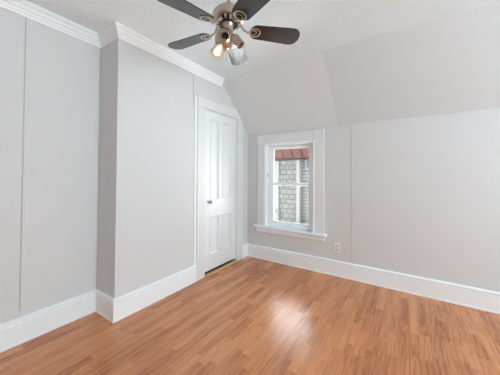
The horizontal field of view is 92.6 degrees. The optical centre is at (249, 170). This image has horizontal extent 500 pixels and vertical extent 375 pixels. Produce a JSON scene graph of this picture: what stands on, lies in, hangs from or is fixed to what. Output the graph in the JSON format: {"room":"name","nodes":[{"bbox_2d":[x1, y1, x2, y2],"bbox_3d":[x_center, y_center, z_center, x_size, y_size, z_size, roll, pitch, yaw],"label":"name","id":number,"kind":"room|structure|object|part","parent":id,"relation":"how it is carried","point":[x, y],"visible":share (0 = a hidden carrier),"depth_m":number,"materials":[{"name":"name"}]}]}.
{"room":"empty bedroom","nodes":[
{"label":"empty bedroom","id":0,"kind":"room"},
{"bbox_2d":[0,7,99,323],"bbox_3d":[-2.656,-0.020,0.356,0.140,2.469,4.542,0,-1,33],"label":"wall","id":1,"kind":"structure","parent":0,"point":[62,198],"depth_m":1.86,"materials":[{"name":"paint"}]},
{"bbox_2d":[19,17,30,316],"bbox_3d":[-1.645,-0.033,1.752,0.006,2.183,0.028,0,-1,33],"label":"trim","id":2,"kind":"structure","parent":1,"relation":"attached to","point":[28,21],"depth_m":1.75,"materials":[{"name":"paint"}]},
{"bbox_2d":[0,289,95,352],"bbox_3d":[-2.568,1.121,0.327,0.024,0.186,4.352,0,-1,33],"label":"baseboard","id":3,"kind":"structure","parent":1,"relation":"attached to","point":[15,332],"depth_m":1.83,"materials":[{"name":"white paint"}]},
{"bbox_2d":[0,0,99,47],"bbox_3d":[-2.545,-1.204,0.362,0.052,0.100,4.352,0,-1,33],"label":"trim","id":4,"kind":"structure","parent":1,"relation":"attached to","point":[24,8],"depth_m":1.86,"materials":[{"name":"white paint"}]},
{"bbox_2d":[96,48,100,288],"bbox_3d":[-1.372,-0.024,2.166,0.004,2.183,0.006,0,-1,33],"label":"trim","id":5,"kind":"structure","parent":1,"relation":"attached to","point":[100,48],"depth_m":2.16,"materials":[{"name":"grey paint"}]},
{"bbox_2d":[97,44,109,293],"bbox_3d":[-1.334,0.020,2.204,0.302,2.469,0.100,0,-1,33],"label":"wall","id":6,"kind":"structure","parent":0,"point":[105,51],"depth_m":2.12,"materials":[{"name":"paint"}]},
{"bbox_2d":[95,289,113,322],"bbox_3d":[-1.248,1.159,2.048,0.327,0.186,0.024,0,-1,33],"label":"baseboard","id":7,"kind":"structure","parent":6,"relation":"attached to","point":[104,302],"depth_m":2.04,"materials":[{"name":"white paint"}]},
{"bbox_2d":[98,21,117,47],"bbox_3d":[-1.233,-1.167,2.071,0.356,0.100,0.052,0,-1,33],"label":"trim","id":8,"kind":"structure","parent":6,"relation":"attached to","point":[109,34],"depth_m":2.07,"materials":[{"name":"white paint"}]},
{"bbox_2d":[106,38,247,298],"bbox_3d":[-0.891,0.047,3.026,0.750,2.489,1.961,0,-1,33],"label":"wall","id":9,"kind":"structure","parent":0,"point":[150,206],"depth_m":2.26,"materials":[{"name":"paint"}]},
{"bbox_2d":[113,265,196,322],"bbox_3d":[-0.871,1.166,2.342,0.024,0.186,0.930,0,-1,33],"label":"baseboard","id":10,"kind":"structure","parent":9,"relation":"attached to","point":[125,305],"depth_m":2.25,"materials":[{"name":"white paint"}]},
{"bbox_2d":[116,22,223,86],"bbox_3d":[-0.736,-1.155,2.546,0.052,0.100,1.392,0,-1,33],"label":"trim","id":11,"kind":"structure","parent":9,"relation":"attached to","point":[125,34],"depth_m":2.37,"materials":[{"name":"white paint"}]},
{"bbox_2d":[193,95,196,265],"bbox_3d":[-0.626,0.107,2.739,0.008,1.949,0.036,0,-1,33],"label":"trim","id":12,"kind":"structure","parent":9,"relation":"attached to","point":[195,129],"depth_m":2.73,"materials":[{"name":"white paint"}]},
{"bbox_2d":[196,94,242,280],"bbox_3d":[-0.405,0.202,3.147,0.206,2.148,0.916,0,-1,33],"label":"door","id":13,"kind":"structure","parent":9,"relation":"in","point":[219,207],"depth_m":3.07,"materials":[{"name":"white paint"}]},
{"bbox_3d":[-0.576,0.263,2.802,0.020,2.012,0.130,0,-1,33],"label":"casing","id":14,"kind":"part","parent":13,"relation":"part of","materials":[{"name":"paint"}]},
{"bbox_3d":[-0.458,0.803,3.006,0.036,0.470,0.160,0,-1,33],"label":"panel","id":15,"kind":"part","parent":13,"relation":"part of","materials":[{"name":"white paint"}]},
{"bbox_3d":[-0.454,-0.133,3.023,0.036,1.003,0.160,0,-1,33],"label":"panel","id":16,"kind":"part","parent":13,"relation":"part of","materials":[{"name":"white paint"}]},
{"bbox_3d":[-0.400,-0.867,3.070,0.032,0.012,0.755,0,-1,33],"label":"cap moulding","id":17,"kind":"part","parent":13,"relation":"part of","materials":[{"name":"paint"}]},
{"bbox_3d":[-0.368,-0.799,3.125,0.023,0.123,0.873,0,-1,33],"label":"head casing","id":18,"kind":"part","parent":13,"relation":"part of","materials":[{"name":"paint"}]},
{"bbox_3d":[-0.322,0.808,3.212,0.036,0.470,0.182,0,-1,33],"label":"panel","id":19,"kind":"part","parent":13,"relation":"part of","materials":[{"name":"white paint"}]},
{"bbox_3d":[-0.318,-0.128,3.229,0.036,1.003,0.182,0,-1,33],"label":"panel","id":20,"kind":"part","parent":13,"relation":"part of","materials":[{"name":"white paint"}]},
{"bbox_3d":[-0.152,0.277,3.443,0.020,2.012,0.140,0,-1,33],"label":"casing","id":21,"kind":"part","parent":13,"relation":"part of","materials":[{"name":"paint"}]},
{"bbox_2d":[242,243,247,257],"bbox_3d":[-0.074,1.192,3.546,0.024,0.186,0.151,0,-1,33],"label":"baseboard","id":22,"kind":"structure","parent":9,"relation":"attached to","point":[244,247],"depth_m":3.53,"materials":[{"name":"white paint"}]},
{"bbox_2d":[0,256,499,374],"bbox_3d":[0.398,1.254,-0.462,6.121,0.080,6.593,0,-1,33],"label":"floor","id":23,"kind":"structure","parent":0,"point":[251,316],"depth_m":1.81,"materials":[{"name":"brown wood"}]},
{"bbox_2d":[205,260,236,276],"bbox_3d":[-0.366,1.266,3.105,0.042,0.019,0.624,0,-1,33],"label":"threshold","id":24,"kind":"object","parent":23,"relation":"on","point":[233,261],"visible":0.88,"depth_m":3.06,"materials":[{"name":"brown wood"}]},
{"bbox_2d":[26,0,499,77],"bbox_3d":[0.211,-1.311,-0.717,6.121,0.100,5.870,0,-1,33],"label":"ceiling","id":25,"kind":"structure","parent":0,"point":[322,25],"depth_m":1.93,"materials":[{"name":"paint"}]},
{"bbox_2d":[157,0,299,64],"bbox_3d":[-0.165,-0.947,1.524,0.905,0.549,0.907,0,-1,33],"label":"ceiling fan","id":26,"kind":"object","parent":25,"relation":"hanging from","point":[227,17],"visible":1,"depth_m":1.48,"materials":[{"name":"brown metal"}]},
{"bbox_3d":[-0.345,-0.884,1.297,0.336,0.050,0.137,1,-1,-44],"label":"blade","id":27,"kind":"part","parent":26,"relation":"part of","materials":[{"name":"brown wood"}]},
{"bbox_3d":[-0.421,-0.890,1.651,0.336,0.040,0.137,0,-1,28],"label":"blade","id":28,"kind":"part","parent":26,"relation":"part of","materials":[{"name":"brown wood"}]},
{"bbox_2d":[209,42,222,60],"bbox_3d":[-0.212,-0.742,1.482,0.090,0.103,0.092,0,-1,33],"label":"bulb","id":29,"kind":"object","parent":26,"relation":"attached to","point":[216,53],"depth_m":1.47,"materials":[{"name":"glass"}]},
{"bbox_2d":[221,31,228,40],"bbox_3d":[-0.152,-0.818,1.455,0.053,0.067,0.065,0,-1,-6],"label":"socket","id":30,"kind":"object","parent":26,"relation":"attached to","point":[224,34],"depth_m":1.44,"materials":[{"name":"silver metal"}]},
{"bbox_2d":[231,34,243,48],"bbox_3d":[-0.075,-0.799,1.479,0.083,0.088,0.054,0,-1,11],"label":"socket","id":31,"kind":"object","parent":26,"relation":"attached to","point":[236,39],"depth_m":1.46,"materials":[{"name":"brown metal"}]},
{"bbox_3d":[-0.106,-0.895,1.833,0.133,0.050,0.337,0,-1,10],"label":"blade","id":32,"kind":"part","parent":26,"relation":"part of","materials":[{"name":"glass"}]},
{"bbox_3d":[0.016,-0.888,1.259,0.137,0.045,0.336,1,-1,-26],"label":"blade","id":33,"kind":"part","parent":26,"relation":"part of","materials":[{"name":"brown wood"}]},
{"bbox_3d":[0.164,-0.898,1.591,0.337,0.034,0.137,0,-1,-8],"label":"blade","id":34,"kind":"part","parent":26,"relation":"part of","materials":[{"name":"brown wood"}]},
{"bbox_2d":[247,112,499,291],"bbox_3d":[2.309,0.356,2.162,5.818,1.831,0.140,0,-1,33],"label":"wall","id":35,"kind":"structure","parent":0,"point":[427,191],"depth_m":2.48,"materials":[{"name":"paint"}]},
{"bbox_2d":[253,129,326,240],"bbox_3d":[0.550,0.191,3.307,1.051,1.398,0.238,0,-1,33],"label":"window","id":36,"kind":"structure","parent":35,"relation":"in","point":[313,140],"depth_m":3.22,"materials":[{"name":"paint"}]},
{"bbox_3d":[0.163,0.209,3.490,0.112,1.176,0.020,0,-1,33],"label":"casing","id":37,"kind":"part","parent":36,"relation":"part of","materials":[{"name":"paint"}]},
{"bbox_3d":[0.522,0.206,3.265,0.739,1.178,0.058,0,-1,33],"label":"stop moulding","id":38,"kind":"part","parent":36,"relation":"part of","materials":[{"name":"white paint"}]},
{"bbox_3d":[0.519,-0.444,3.268,0.735,0.126,0.020,0,-1,33],"label":"head casing","id":39,"kind":"part","parent":36,"relation":"part of","materials":[{"name":"paint"}]},
{"bbox_3d":[0.553,0.484,3.300,0.692,0.619,0.032,0,-1,33],"label":"sash","id":40,"kind":"part","parent":36,"relation":"part of","materials":[{"name":"white paint"}]},
{"bbox_3d":[0.576,-0.067,3.342,0.692,0.575,0.032,0,-1,33],"label":"sash","id":41,"kind":"part","parent":36,"relation":"part of","materials":[{"name":"white paint"}]},
{"bbox_3d":[0.874,0.204,3.019,0.124,1.176,0.020,0,-1,33],"label":"casing","id":42,"kind":"part","parent":36,"relation":"part of","materials":[{"name":"paint"}]},
{"bbox_2d":[275,148,308,160],"bbox_3d":[0.784,-0.368,3.500,1.450,0.423,0.363,0,-1,33],"label":"awning","id":43,"kind":"object","parent":35,"relation":"attached to","point":[294,153],"visible":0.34,"depth_m":3.73,"materials":[{"name":"red metal"}]},
{"bbox_2d":[334,242,339,252],"bbox_3d":[1.053,0.936,2.890,0.074,0.116,0.012,0,-1,33],"label":"power outlet","id":44,"kind":"object","parent":35,"relation":"attached to","point":[336,245],"visible":1,"depth_m":2.88,"materials":[{"name":"white plastic"}]},
{"bbox_2d":[351,127,353,263],"bbox_3d":[1.208,0.288,2.805,0.028,1.607,0.006,0,-1,33],"label":"trim","id":45,"kind":"structure","parent":35,"relation":"attached to","point":[352,128],"depth_m":2.80,"materials":[{"name":"paint"}]},
{"bbox_2d":[247,243,499,313],"bbox_3d":[2.260,1.176,2.079,5.538,0.186,0.024,0,-1,33],"label":"baseboard","id":46,"kind":"structure","parent":35,"relation":"attached to","point":[472,297],"depth_m":2.57,"materials":[{"name":"white paint"}]},
{"bbox_2d":[248,108,499,136],"bbox_3d":[2.273,-0.542,2.117,5.538,0.038,0.007,0,-1,33],"label":"trim","id":47,"kind":"structure","parent":35,"relation":"attached to","point":[493,110],"depth_m":2.60,"materials":[{"name":"paint"}]},
{"bbox_2d":[322,1,499,124],"bbox_3d":[2.014,-0.933,2.005,6.121,0.738,0.774,0,-1,33],"label":"ceiling","id":48,"kind":"structure","parent":0,"point":[450,63],"depth_m":2.19,"materials":[{"name":"paint"}]},
{"bbox_2d":[223,51,337,134],"bbox_3d":[0.345,-0.872,3.024,1.325,0.639,0.635,0,-1,33],"label":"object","id":49,"kind":"structure","parent":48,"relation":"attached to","point":[293,94],"depth_m":2.94,"materials":[{"name":"paint"}]},
{"label":"outside","id":50,"kind":"structure","parent":0,"visible":0},
{"bbox_3d":[11.967,4.660,18.037,60.000,0.100,36.547,0,-1,33],"label":"ground","id":51,"kind":"structure","parent":50,"visible":0},
{"bbox_2d":[274,160,308,223],"bbox_3d":[2.251,1.302,6.560,7.500,6.100,6.530,0,-1,33],"label":"neighbor house","id":52,"kind":"structure","parent":51,"relation":"on","point":[291,203],"depth_m":6.43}
]}

